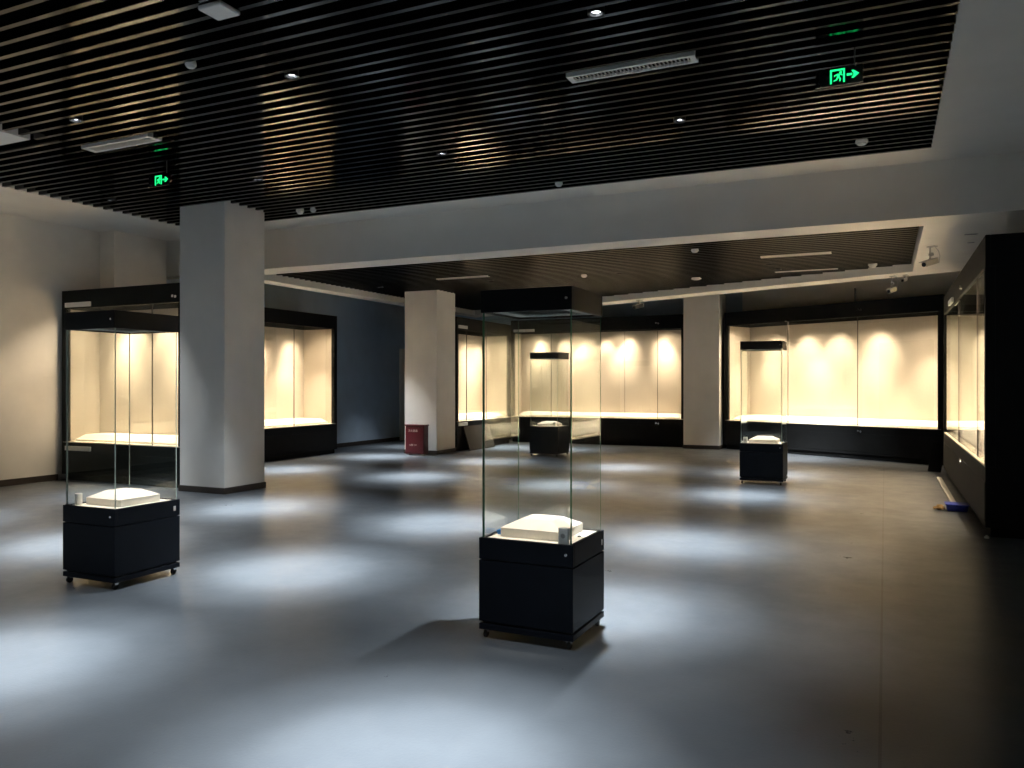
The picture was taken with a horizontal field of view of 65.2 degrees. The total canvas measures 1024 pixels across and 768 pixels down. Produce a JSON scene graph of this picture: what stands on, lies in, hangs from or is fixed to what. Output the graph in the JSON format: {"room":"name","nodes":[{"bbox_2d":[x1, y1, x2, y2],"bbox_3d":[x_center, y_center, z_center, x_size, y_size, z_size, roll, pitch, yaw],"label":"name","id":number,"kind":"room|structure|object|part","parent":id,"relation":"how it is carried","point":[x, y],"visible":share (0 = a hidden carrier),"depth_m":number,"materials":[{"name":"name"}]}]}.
{"room":"museum","nodes":[
{"label":"museum","id":0,"kind":"room"},
{"bbox_2d":[0,213,404,479],"bbox_3d":[-8.123,-0.710,12.394,0.200,4.620,27.600,0,0,25],"label":"wall","id":1,"kind":"structure","parent":0,"point":[40,260],"depth_m":13.30,"materials":[{"name":"paint"}]},
{"bbox_2d":[0,474,57,486],"bbox_3d":[-10.711,1.550,6.584,0.020,0.100,14.880,0,0,25],"label":"baseboard","id":2,"kind":"structure","parent":1,"relation":"attached to","point":[9,482],"depth_m":12.86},
{"bbox_2d":[100,230,166,287],"bbox_3d":[-6.839,-2.135,14.485,0.360,1.070,1.115,0,0,25],"label":"column","id":3,"kind":"structure","parent":1,"relation":"attached to","point":[126,259],"depth_m":14.20,"materials":[{"name":"paint"}]},
{"bbox_2d":[337,437,399,447],"bbox_3d":[-3.603,1.550,21.828,0.020,0.100,6.280,0,0,25],"label":"baseboard","id":4,"kind":"structure","parent":1,"relation":"attached to","point":[393,438],"depth_m":21.29,"materials":[{"name":"black"}]},
{"bbox_2d":[399,349,404,439],"bbox_3d":[-3.090,0.300,22.868,0.070,2.600,0.400,0,0,25],"label":"trim","id":5,"kind":"structure","parent":1,"relation":"attached to","point":[401,351],"depth_m":22.74,"materials":[{"name":"paint"}]},
{"bbox_2d":[0,438,1023,767],"bbox_3d":[-1.371,1.650,9.246,15.100,0.100,28.000,0,0,25],"label":"floor","id":6,"kind":"structure","parent":0,"point":[325,614],"depth_m":5.26,"materials":[{"name":"plastic"}]},
{"bbox_2d":[62,283,179,487],"bbox_3d":[-6.123,0.025,13.086,2.760,3.150,0.755,0,0,25],"label":"display case","id":7,"kind":"object","parent":6,"relation":"on","point":[91,355],"visible":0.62,"depth_m":13.33,"materials":[{"name":"black laminate"}]},
{"bbox_3d":[-7.323,-0.220,13.690,0.015,2.380,0.585,0,0,25],"label":"panel","id":8,"kind":"part","parent":7,"relation":"part of","materials":[{"name":"beige fabric"}]},
{"bbox_3d":[-6.122,0.963,13.089,2.700,0.015,0.690,0,0,25],"label":"sill","id":9,"kind":"part","parent":7,"relation":"part of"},
{"bbox_3d":[-6.269,1.285,12.773,2.736,0.310,0.006,0,0,25],"label":"plinth door","id":10,"kind":"part","parent":7,"relation":"part of","materials":[{"name":"black laminate"}]},
{"bbox_3d":[-5.979,-0.220,13.395,2.700,2.380,0.015,0,0,25],"label":"panel","id":11,"kind":"part","parent":7,"relation":"part of","materials":[{"name":"beige fabric"}]},
{"bbox_2d":[63,310,179,589],"bbox_3d":[-3.210,0.512,6.594,0.599,2.175,0.641,0,0,25],"label":"display case","id":12,"kind":"object","parent":6,"relation":"on","point":[114,545],"visible":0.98,"depth_m":6.38,"materials":[{"name":"black metal"}]},
{"bbox_2d":[75,493,81,504],"bbox_3d":[-3.519,0.932,6.496,0.056,0.090,0.056,0,0,25],"label":"canister","id":13,"kind":"object","parent":12,"relation":"on","point":[78,496],"visible":1,"depth_m":6.47,"materials":[{"name":"white plastic"}]},
{"bbox_3d":[-3.335,0.274,6.330,0.561,1.437,0.010,0,0,25],"label":"glass pane","id":14,"kind":"part","parent":12,"relation":"part of","materials":[{"name":"clear glass"}]},
{"bbox_2d":[103,328,136,330],"bbox_3d":[-3.210,-0.473,6.597,0.357,0.036,0.403,0,0,25],"label":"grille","id":15,"kind":"object","parent":12,"relation":"attached to","point":[106,329],"depth_m":6.69,"materials":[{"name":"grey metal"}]},
{"bbox_2d":[63,562,179,583],"bbox_3d":[-3.210,1.525,6.597,0.595,0.038,0.635,0,0,25],"label":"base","id":16,"kind":"object","parent":12,"relation":"attached to","point":[70,573],"depth_m":6.37,"materials":[{"name":"black metal"}]},
{"bbox_3d":[-3.210,-0.453,6.597,0.537,0.012,0.583,0,0,25],"label":"cap frame","id":17,"kind":"part","parent":12,"relation":"part of","materials":[{"name":"metal"}]},
{"bbox_2d":[86,488,159,506],"bbox_3d":[-3.205,0.924,6.603,0.400,0.105,0.400,0,0,25],"label":"block","id":18,"kind":"object","parent":12,"relation":"on","point":[124,496],"visible":1,"depth_m":6.48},
{"bbox_3d":[-3.085,0.274,6.865,0.561,1.437,0.010,0,0,25],"label":"glass pane","id":19,"kind":"part","parent":12,"relation":"part of","materials":[{"name":"clear glass"}]},
{"bbox_2d":[178,201,265,493],"bbox_3d":[-4.397,-0.550,12.163,0.920,4.300,0.860,0,0,25],"label":"column","id":20,"kind":"structure","parent":6,"relation":"on","point":[222,243],"depth_m":11.83,"materials":[{"name":"paint"}]},
{"bbox_3d":[-4.397,1.555,12.163,0.920,0.090,0.860,0,0,25],"label":"skirting","id":21,"kind":"part","parent":20,"relation":"part of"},
{"bbox_2d":[264,307,336,461],"bbox_3d":[-5.348,0.015,16.882,0.976,3.170,4.080,0,0,25],"label":"display case","id":22,"kind":"object","parent":6,"relation":"on","point":[300,348],"visible":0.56,"depth_m":18.25,"materials":[{"name":"black laminate"}]},
{"bbox_3d":[-5.757,-0.255,17.073,0.015,2.350,4.020,0,0,25],"label":"panel","id":23,"kind":"part","parent":22,"relation":"part of","materials":[{"name":"beige fabric"}]},
{"bbox_3d":[-5.338,0.912,16.877,0.940,0.015,4.020,0,0,25],"label":"sill","id":24,"kind":"part","parent":22,"relation":"part of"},
{"bbox_3d":[-4.909,1.260,16.677,0.006,0.360,4.056,0,0,25],"label":"plinth door","id":25,"kind":"part","parent":22,"relation":"part of","materials":[{"name":"black laminate"}]},
{"bbox_3d":[-4.525,-0.255,18.708,0.835,2.350,0.015,0,0,25],"label":"panel","id":26,"kind":"part","parent":22,"relation":"part of","materials":[{"name":"beige fabric"}]},
{"bbox_2d":[404,424,428,455],"bbox_3d":[-2.145,1.255,17.998,0.530,0.690,0.210,0,0,25],"label":"box","id":27,"kind":"object","parent":6,"relation":"on","point":[416,435],"visible":1,"depth_m":17.91,"materials":[{"name":"red metal"}]},
{"bbox_3d":[-2.183,1.255,17.915,0.450,0.570,0.012,0,0,25],"label":"door","id":28,"kind":"part","parent":27,"relation":"part of","materials":[{"name":"red metal"}]},
{"bbox_3d":[-2.145,0.925,17.998,0.530,0.030,0.210,0,0,25],"label":"lid","id":29,"kind":"part","parent":27,"relation":"part of","materials":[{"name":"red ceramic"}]},
{"bbox_2d":[404,290,455,454],"bbox_3d":[-1.911,-0.325,18.689,0.890,3.850,0.890,0,0,25],"label":"column","id":30,"kind":"structure","parent":6,"relation":"on","point":[429,314],"depth_m":18.34,"materials":[{"name":"paint"}]},
{"bbox_3d":[-1.911,1.555,18.689,0.890,0.090,0.890,0,0,25],"label":"skirting","id":31,"kind":"part","parent":30,"relation":"part of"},
{"bbox_2d":[463,424,494,450],"bbox_3d":[-0.803,1.305,19.739,0.198,0.576,1.350,0,0,25],"label":"leaning board","id":32,"kind":"object","parent":6,"relation":"on","point":[473,434],"visible":0.96,"depth_m":19.62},
{"bbox_2d":[455,316,510,450],"bbox_3d":[-1.062,0.000,20.516,0.935,3.200,3.050,0,0,25],"label":"display case","id":33,"kind":"object","parent":6,"relation":"on","point":[468,332],"visible":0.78,"depth_m":21.46,"materials":[{"name":"black glass"}]},
{"bbox_3d":[-1.451,-0.280,20.698,0.015,2.360,2.990,0,0,25],"label":"panel","id":34,"kind":"part","parent":33,"relation":"part of","materials":[{"name":"beige fabric"}]},
{"bbox_3d":[-1.064,0.892,20.517,0.870,0.015,2.990,0,0,25],"label":"sill","id":35,"kind":"part","parent":33,"relation":"part of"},
{"bbox_3d":[-0.667,1.250,20.332,0.006,0.380,3.026,0,0,25],"label":"plinth door","id":36,"kind":"part","parent":33,"relation":"part of","materials":[{"name":"black laminate"}]},
{"bbox_3d":[-0.469,-0.280,21.881,0.765,2.360,0.015,0,0,25],"label":"panel","id":37,"kind":"part","parent":33,"relation":"part of","materials":[{"name":"beige fabric"}]},
{"bbox_2d":[479,286,603,649],"bbox_3d":[0.202,0.505,5.174,0.636,2.190,0.591,0,0,25],"label":"display case","id":38,"kind":"object","parent":6,"relation":"on","point":[528,587],"visible":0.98,"depth_m":4.95,"materials":[{"name":"black metal"}]},
{"bbox_3d":[0.087,0.265,4.933,0.598,1.446,0.010,0,0,25],"label":"glass pane","id":39,"kind":"part","parent":38,"relation":"part of","materials":[{"name":"clear glass"}]},
{"bbox_2d":[501,514,582,540],"bbox_3d":[0.198,0.920,5.204,0.420,0.105,0.400,0,0,25],"label":"block","id":40,"kind":"object","parent":38,"relation":"on","point":[534,526],"visible":0.88,"depth_m":5.08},
{"bbox_3d":[0.201,-0.466,5.178,0.574,0.012,0.533,0,0,25],"label":"cap frame","id":41,"kind":"part","parent":38,"relation":"part of","materials":[{"name":"metal"}]},
{"bbox_2d":[516,310,574,314],"bbox_3d":[0.201,-0.486,5.178,0.394,0.036,0.353,0,0,25],"label":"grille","id":42,"kind":"object","parent":38,"relation":"attached to","point":[548,312],"depth_m":5.28,"materials":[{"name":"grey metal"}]},
{"bbox_3d":[0.315,0.265,5.423,0.598,1.446,0.010,0,0,25],"label":"glass pane","id":43,"kind":"part","parent":38,"relation":"part of","materials":[{"name":"clear glass"}]},
{"bbox_2d":[558,527,569,544],"bbox_3d":[0.316,0.923,4.861,0.066,0.100,0.039,0,0,25],"label":"gauge","id":44,"kind":"object","parent":38,"relation":"on","point":[563,532],"visible":1,"depth_m":4.85,"materials":[{"name":"white plastic"}]},
{"bbox_2d":[530,352,568,456],"bbox_3d":[0.846,0.450,17.995,0.684,2.300,0.706,0,0,25],"label":"display case","id":45,"kind":"object","parent":6,"relation":"on","point":[543,439],"visible":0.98,"depth_m":17.70,"materials":[{"name":"black metal"}]},
{"bbox_2d":[537,421,561,425],"bbox_3d":[0.850,0.890,18.008,0.440,0.105,0.420,0,0,25],"label":"block","id":46,"kind":"object","parent":45,"relation":"on","point":[544,423],"visible":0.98,"depth_m":17.88,"materials":[{"name":"white"}]},
{"bbox_3d":[0.707,0.194,17.702,0.646,1.528,0.010,0,0,25],"label":"glass pane","id":47,"kind":"part","parent":45,"relation":"part of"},
{"bbox_2d":[511,314,682,446],"bbox_3d":[2.296,-0.080,21.474,4.850,3.360,0.695,0,0,25],"label":"display case","id":48,"kind":"object","parent":6,"relation":"on","point":[642,356],"visible":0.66,"depth_m":21.50,"materials":[{"name":"black glass"}]},
{"bbox_3d":[0.149,-0.335,22.520,0.015,2.470,0.525,0,0,25],"label":"panel","id":49,"kind":"part","parent":48,"relation":"part of","materials":[{"name":"beige fabric"}]},
{"bbox_3d":[2.162,1.250,21.188,4.826,0.380,0.006,0,0,25],"label":"plinth door","id":50,"kind":"part","parent":48,"relation":"part of","materials":[{"name":"black laminate"}]},
{"bbox_3d":[2.297,0.892,21.477,4.790,0.015,0.630,0,0,25],"label":"sill","id":51,"kind":"part","parent":48,"relation":"part of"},
{"bbox_3d":[2.426,-0.335,21.755,4.790,2.470,0.015,0,0,25],"label":"panel","id":52,"kind":"part","parent":48,"relation":"part of","materials":[{"name":"beige fabric"}]},
{"bbox_2d":[683,294,725,449],"bbox_3d":[4.848,-0.325,20.121,0.910,3.850,0.900,0,0,25],"label":"column","id":53,"kind":"structure","parent":6,"relation":"on","point":[703,316],"depth_m":19.74,"materials":[{"name":"paint"}]},
{"bbox_3d":[4.848,1.555,20.121,0.910,0.090,0.900,0,0,25],"label":"skirting","id":54,"kind":"part","parent":53,"relation":"part of","materials":[{"name":"black"}]},
{"bbox_2d":[740,340,787,484],"bbox_3d":[4.098,0.458,13.014,0.669,2.285,0.666,0,0,25],"label":"display case","id":55,"kind":"object","parent":6,"relation":"on","point":[758,461],"visible":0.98,"depth_m":12.75,"materials":[{"name":"black metal"}]},
{"bbox_2d":[743,437,747,442],"bbox_3d":[3.763,0.903,12.897,0.066,0.100,0.039,0,0,25],"label":"gauge","id":56,"kind":"object","parent":55,"relation":"on","point":[745,439],"visible":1,"depth_m":12.88,"materials":[{"name":"white plastic"}]},
{"bbox_2d":[749,436,779,443],"bbox_3d":[4.105,0.900,13.015,0.440,0.105,0.400,0,0,25],"label":"block","id":57,"kind":"object","parent":55,"relation":"on","point":[757,439],"visible":1,"depth_m":12.86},
{"bbox_3d":[4.379,0.204,12.887,0.010,1.528,0.604,0,0,25],"label":"glass pane","id":58,"kind":"part","parent":55,"relation":"part of","materials":[{"name":"clear glass"}]},
{"bbox_2d":[724,294,944,464],"bbox_3d":[7.229,-0.080,18.014,1.050,3.360,5.200,0,0,-38],"label":"display case","id":59,"kind":"object","parent":6,"relation":"on","point":[865,379],"visible":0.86,"depth_m":17.97,"materials":[{"name":"black glass"}]},
{"bbox_3d":[5.688,-0.345,20.062,0.885,2.490,0.015,0,0,-38],"label":"panel","id":60,"kind":"part","parent":59,"relation":"part of","materials":[{"name":"beige fabric"}]},
{"bbox_3d":[7.229,0.892,18.014,0.990,0.015,5.140,0,0,-38],"label":"sill","id":61,"kind":"part","parent":59,"relation":"part of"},
{"bbox_3d":[6.836,1.250,17.709,0.006,0.380,5.176,0,0,-38],"label":"plinth door","id":62,"kind":"part","parent":59,"relation":"part of","materials":[{"name":"black laminate"}]},
{"bbox_3d":[7.614,-0.345,18.313,0.015,2.490,5.140,0,0,-38],"label":"panel","id":63,"kind":"part","parent":59,"relation":"part of","materials":[{"name":"beige fabric"}]},
{"bbox_2d":[928,441,942,472],"bbox_3d":[7.710,1.320,14.530,0.163,0.549,0.240,0,0,-30],"label":"leaning board","id":64,"kind":"object","parent":6,"relation":"on","point":[936,454],"visible":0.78,"depth_m":14.52,"materials":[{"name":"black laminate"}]},
{"bbox_2d":[933,504,944,509],"bbox_3d":[5.427,1.563,10.158,0.142,0.073,0.112,0,0,25],"label":"glove","id":65,"kind":"object","parent":6,"relation":"on","point":[938,506],"visible":1,"depth_m":10.13,"materials":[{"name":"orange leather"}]},
{"bbox_2d":[937,477,955,501],"bbox_3d":[6.563,1.589,12.111,0.070,0.020,3.200,0,0,25],"label":"batten","id":66,"kind":"object","parent":6,"relation":"on","point":[950,497],"visible":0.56,"depth_m":11.86,"materials":[{"name":"beige wood"}]},
{"bbox_2d":[944,501,969,511],"bbox_3d":[5.610,1.551,10.095,0.268,0.090,0.261,0,0,25],"label":"tray","id":67,"kind":"object","parent":6,"relation":"on","point":[950,506],"visible":1,"depth_m":10.01,"materials":[{"name":"plastic"}]},
{"bbox_3d":[5.610,1.512,10.095,0.268,0.011,0.261,0,0,25],"label":"lid","id":68,"kind":"part","parent":67,"relation":"part of","materials":[{"name":"blue plastic"}]},
{"bbox_2d":[946,505,968,511],"bbox_3d":[5.612,1.553,10.094,0.247,0.086,0.232,0,0,25],"label":"basin","id":69,"kind":"object","parent":67,"relation":"in","point":[957,508],"depth_m":9.99,"materials":[{"name":"blue plastic"}]},
{"bbox_2d":[943,232,1023,538],"bbox_3d":[6.810,0.020,11.097,1.135,3.160,6.530,0,0,25],"label":"display case","id":70,"kind":"object","parent":6,"relation":"on","point":[983,444],"visible":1,"depth_m":8.35,"materials":[{"name":"black metal"}]},
{"bbox_3d":[7.097,-0.193,12.910,0.012,2.095,2.794,0,0,25],"label":"glass pane","id":71,"kind":"part","parent":70,"relation":"part of","materials":[{"name":"clear glass"}]},
{"bbox_3d":[6.325,1.235,11.323,0.006,0.410,6.506,0,0,25],"label":"plinth door","id":72,"kind":"part","parent":70,"relation":"part of","materials":[{"name":"black laminate"}]},
{"bbox_3d":[6.812,0.863,11.095,1.070,0.015,6.470,0,0,25],"label":"sill","id":73,"kind":"part","parent":70,"relation":"part of","materials":[{"name":"beige"}]},
{"bbox_3d":[5.960,-0.193,10.472,0.012,2.095,2.574,0,0,25],"label":"glass pane","id":74,"kind":"part","parent":70,"relation":"part of","materials":[{"name":"clear glass"}]},
{"bbox_3d":[5.214,-0.193,8.873,0.012,2.095,0.944,0,0,25],"label":"glass pane","id":75,"kind":"part","parent":70,"relation":"part of","materials":[{"name":"clear glass"}]},
{"bbox_2d":[0,0,1023,240],"bbox_3d":[-3.653,-2.785,4.352,14.700,0.230,16.800,0,0,25],"label":"ceiling","id":76,"kind":"structure","parent":0,"point":[981,110],"depth_m":9.15,"materials":[{"name":"paint"}]},
{"bbox_2d":[0,0,959,225],"bbox_3d":[-3.655,-2.705,4.301,11.200,0.120,15.494,0,0,25],"label":"ceiling slats","id":77,"kind":"structure","parent":76,"relation":"attached to","point":[382,87],"depth_m":7.35,"materials":[{"name":"paint"}]},
{"bbox_2d":[0,124,29,145],"bbox_3d":[-5.886,-2.692,8.769,1.320,0.106,0.360,0,0,25],"label":"air vent","id":78,"kind":"object","parent":77,"relation":"attached to","point":[11,136],"visible":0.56,"depth_m":8.57,"materials":[{"name":"white plastic"}]},
{"bbox_2d":[69,115,82,122],"bbox_3d":[-4.376,-2.679,8.032,0.124,0.084,0.124,0,0,25],"label":"recessed light","id":79,"kind":"object","parent":77,"relation":"attached to","point":[76,119],"visible":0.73,"depth_m":8.02,"materials":[{"name":"white glass"}]},
{"bbox_2d":[107,197,116,201],"bbox_3d":[-5.755,-2.679,11.511,0.124,0.084,0.124,0,0,25],"label":"recessed light","id":80,"kind":"object","parent":77,"relation":"attached to","point":[113,198],"visible":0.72,"depth_m":11.48,"materials":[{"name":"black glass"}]},
{"bbox_2d":[81,133,161,152],"bbox_3d":[-4.317,-2.688,8.832,1.050,0.094,0.180,0,0,25],"label":"air vent","id":81,"kind":"object","parent":77,"relation":"attached to","point":[130,141],"visible":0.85,"depth_m":8.79,"materials":[{"name":"white plastic"}]},
{"bbox_2d":[149,161,170,187],"bbox_3d":[-4.254,-2.542,9.664,0.356,0.307,0.028,0,0,25],"label":"exit sign","id":82,"kind":"object","parent":77,"relation":"hanging from","point":[159,180],"visible":0.97,"depth_m":9.64,"materials":[{"name":"black plastic"}]},
{"bbox_3d":[-4.254,-2.460,9.666,0.356,0.144,0.025,0,0,25],"label":"panel","id":83,"kind":"part","parent":82,"relation":"part of","materials":[{"name":"black plastic"}]},
{"bbox_2d":[185,61,196,68],"bbox_3d":[-2.655,-2.642,6.611,0.090,0.066,0.090,0,0,25],"label":"smoke detector","id":84,"kind":"object","parent":77,"relation":"attached to","point":[190,65],"visible":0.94,"depth_m":6.59,"materials":[{"name":"white plastic"}]},
{"bbox_2d":[198,0,239,20],"bbox_3d":[-2.060,-2.630,5.628,0.210,0.043,0.260,0,0,25],"label":"wireless access point","id":85,"kind":"object","parent":77,"relation":"attached to","point":[219,10],"visible":1,"depth_m":5.59,"materials":[{"name":"white plastic"}]},
{"bbox_2d":[253,176,262,181],"bbox_3d":[-3.289,-2.679,10.361,0.124,0.084,0.124,0,0,25],"label":"recessed light","id":86,"kind":"object","parent":77,"relation":"attached to","point":[261,177],"visible":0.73,"depth_m":10.33,"materials":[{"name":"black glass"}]},
{"bbox_2d":[284,70,298,79],"bbox_3d":[-1.892,-2.679,6.874,0.124,0.084,0.124,0,0,25],"label":"recessed light","id":87,"kind":"object","parent":77,"relation":"attached to","point":[289,75],"visible":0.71,"depth_m":6.86,"materials":[{"name":"white glass"}]},
{"bbox_2d":[296,208,303,213],"bbox_3d":[-3.222,-2.629,12.161,0.120,0.091,0.120,0,0,25],"label":"smoke detector","id":88,"kind":"object","parent":77,"relation":"attached to","point":[299,211],"visible":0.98,"depth_m":12.13,"materials":[{"name":"white plastic"}]},
{"bbox_2d":[437,150,446,155],"bbox_3d":[-0.806,-2.679,9.203,0.124,0.084,0.124,0,0,25],"label":"recessed light","id":89,"kind":"object","parent":77,"relation":"attached to","point":[445,151],"visible":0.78,"depth_m":9.16,"materials":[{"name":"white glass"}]},
{"bbox_2d":[555,182,562,186],"bbox_3d":[0.616,-2.637,10.526,0.100,0.076,0.100,0,0,25],"label":"smoke detector","id":90,"kind":"object","parent":77,"relation":"attached to","point":[558,184],"visible":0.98,"depth_m":10.49,"materials":[{"name":"white plastic"}]},
{"bbox_2d":[587,6,604,17],"bbox_3d":[0.600,-2.679,5.712,0.124,0.084,0.124,0,0,25],"label":"recessed light","id":91,"kind":"object","parent":77,"relation":"attached to","point":[591,13],"visible":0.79,"depth_m":5.71,"materials":[{"name":"white glass"}]},
{"bbox_2d":[566,51,697,83],"bbox_3d":[0.997,-2.688,6.729,1.100,0.094,0.160,0,0,25],"label":"air vent","id":92,"kind":"object","parent":77,"relation":"attached to","point":[691,54],"visible":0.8,"depth_m":6.70,"materials":[{"name":"white plastic"}]},
{"bbox_2d":[673,116,685,123],"bbox_3d":[1.686,-2.679,8.041,0.124,0.084,0.124,0,0,25],"label":"recessed light","id":93,"kind":"object","parent":77,"relation":"attached to","point":[678,118],"visible":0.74,"depth_m":8.01,"materials":[{"name":"white glass"}]},
{"bbox_2d":[815,49,862,88],"bbox_3d":[2.626,-2.546,6.423,0.356,0.297,0.028,0,0,25],"label":"exit sign","id":94,"kind":"object","parent":77,"relation":"hanging from","point":[851,74],"visible":0.98,"depth_m":6.41,"materials":[{"name":"black plastic"}]},
{"bbox_3d":[2.626,-2.470,6.425,0.356,0.144,0.025,0,0,25],"label":"panel","id":95,"kind":"part","parent":94,"relation":"part of","materials":[{"name":"black plastic"}]},
{"bbox_2d":[855,138,867,145],"bbox_3d":[3.806,-2.637,8.707,0.130,0.076,0.130,0,0,25],"label":"smoke detector","id":96,"kind":"object","parent":77,"relation":"attached to","point":[860,142],"visible":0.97,"depth_m":8.67,"materials":[{"name":"white plastic"}]},
{"bbox_2d":[167,151,1023,317],"bbox_3d":[2.141,-2.450,16.775,14.698,0.900,10.616,0,0,25],"label":"ceiling beam","id":97,"kind":"structure","parent":76,"relation":"attached to","point":[948,199],"depth_m":11.14,"materials":[{"name":"paint"}]},
{"bbox_2d":[276,226,918,309],"bbox_3d":[2.024,-2.185,16.634,11.230,0.110,9.041,0,0,25],"label":"ceiling","id":98,"kind":"structure","parent":97,"relation":"attached to","point":[663,267],"depth_m":14.75,"materials":[{"name":"paint"}]},
{"bbox_2d":[436,275,489,279],"bbox_3d":[-0.994,-2.173,16.076,1.170,0.094,0.100,0,0,25],"label":"ceiling vent","id":99,"kind":"object","parent":98,"relation":"in","point":[484,275],"visible":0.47,"depth_m":16.03,"materials":[{"name":"white plastic"}]},
{"bbox_2d":[760,252,831,257],"bbox_3d":[4.698,-2.173,13.257,1.110,0.094,0.100,0,0,25],"label":"ceiling vent","id":100,"kind":"object","parent":98,"relation":"in","point":[817,253],"visible":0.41,"depth_m":13.24,"materials":[{"name":"white plastic"}]},
{"bbox_2d":[775,268,837,272],"bbox_3d":[5.522,-2.173,15.024,1.110,0.094,0.100,0,0,25],"label":"ceiling vent","id":101,"kind":"object","parent":98,"relation":"in","point":[832,268],"visible":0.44,"depth_m":15.01,"materials":[{"name":"white plastic"}]},
{"bbox_2d":[868,263,876,267],"bbox_3d":[6.412,-2.114,14.223,0.150,0.091,0.150,0,0,25],"label":"smoke detector","id":102,"kind":"object","parent":98,"relation":"attached to","point":[875,264],"visible":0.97,"depth_m":14.18,"materials":[{"name":"white plastic"}]},
{"bbox_2d":[632,300,643,308],"bbox_3d":[3.017,-1.887,19.023,0.357,0.225,0.181,0,0,-40],"label":"security camera","id":103,"kind":"object","parent":97,"relation":"hanging from","point":[639,304],"visible":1,"depth_m":19.03,"materials":[{"name":"grey paint"}]},
{"bbox_2d":[885,276,898,292],"bbox_3d":[7.051,-1.837,14.798,0.301,0.326,0.152,0,0,-40],"label":"security camera","id":104,"kind":"object","parent":97,"relation":"hanging from","point":[892,289],"visible":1,"depth_m":14.80,"materials":[{"name":"grey paint"}]},
{"bbox_2d":[900,274,909,281],"bbox_3d":[7.195,-1.930,14.628,0.225,0.139,0.114,0,0,-45],"label":"security camera","id":105,"kind":"object","parent":97,"relation":"hanging from","point":[905,278],"visible":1,"depth_m":14.62,"materials":[{"name":"grey paint"}]},
{"bbox_2d":[919,245,939,266],"bbox_3d":[6.075,-1.847,11.590,0.319,0.306,0.162,0,0,-25],"label":"security camera","id":106,"kind":"object","parent":97,"relation":"hanging from","point":[931,261],"visible":1,"depth_m":11.59,"materials":[{"name":"grey paint"}]},
{"bbox_2d":[455,292,741,324],"bbox_3d":[4.419,-0.710,21.662,14.700,4.620,0.200,0,0,25],"label":"wall","id":107,"kind":"structure","parent":0,"point":[733,300],"depth_m":21.88,"materials":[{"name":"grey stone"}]},
{"bbox_2d":[742,271,960,310],"bbox_3d":[7.868,-0.710,18.194,0.080,4.620,6.200,0,0,-38],"label":"wall","id":108,"kind":"structure","parent":0,"point":[938,283],"depth_m":18.37,"materials":[{"name":"paint"}]}
]}

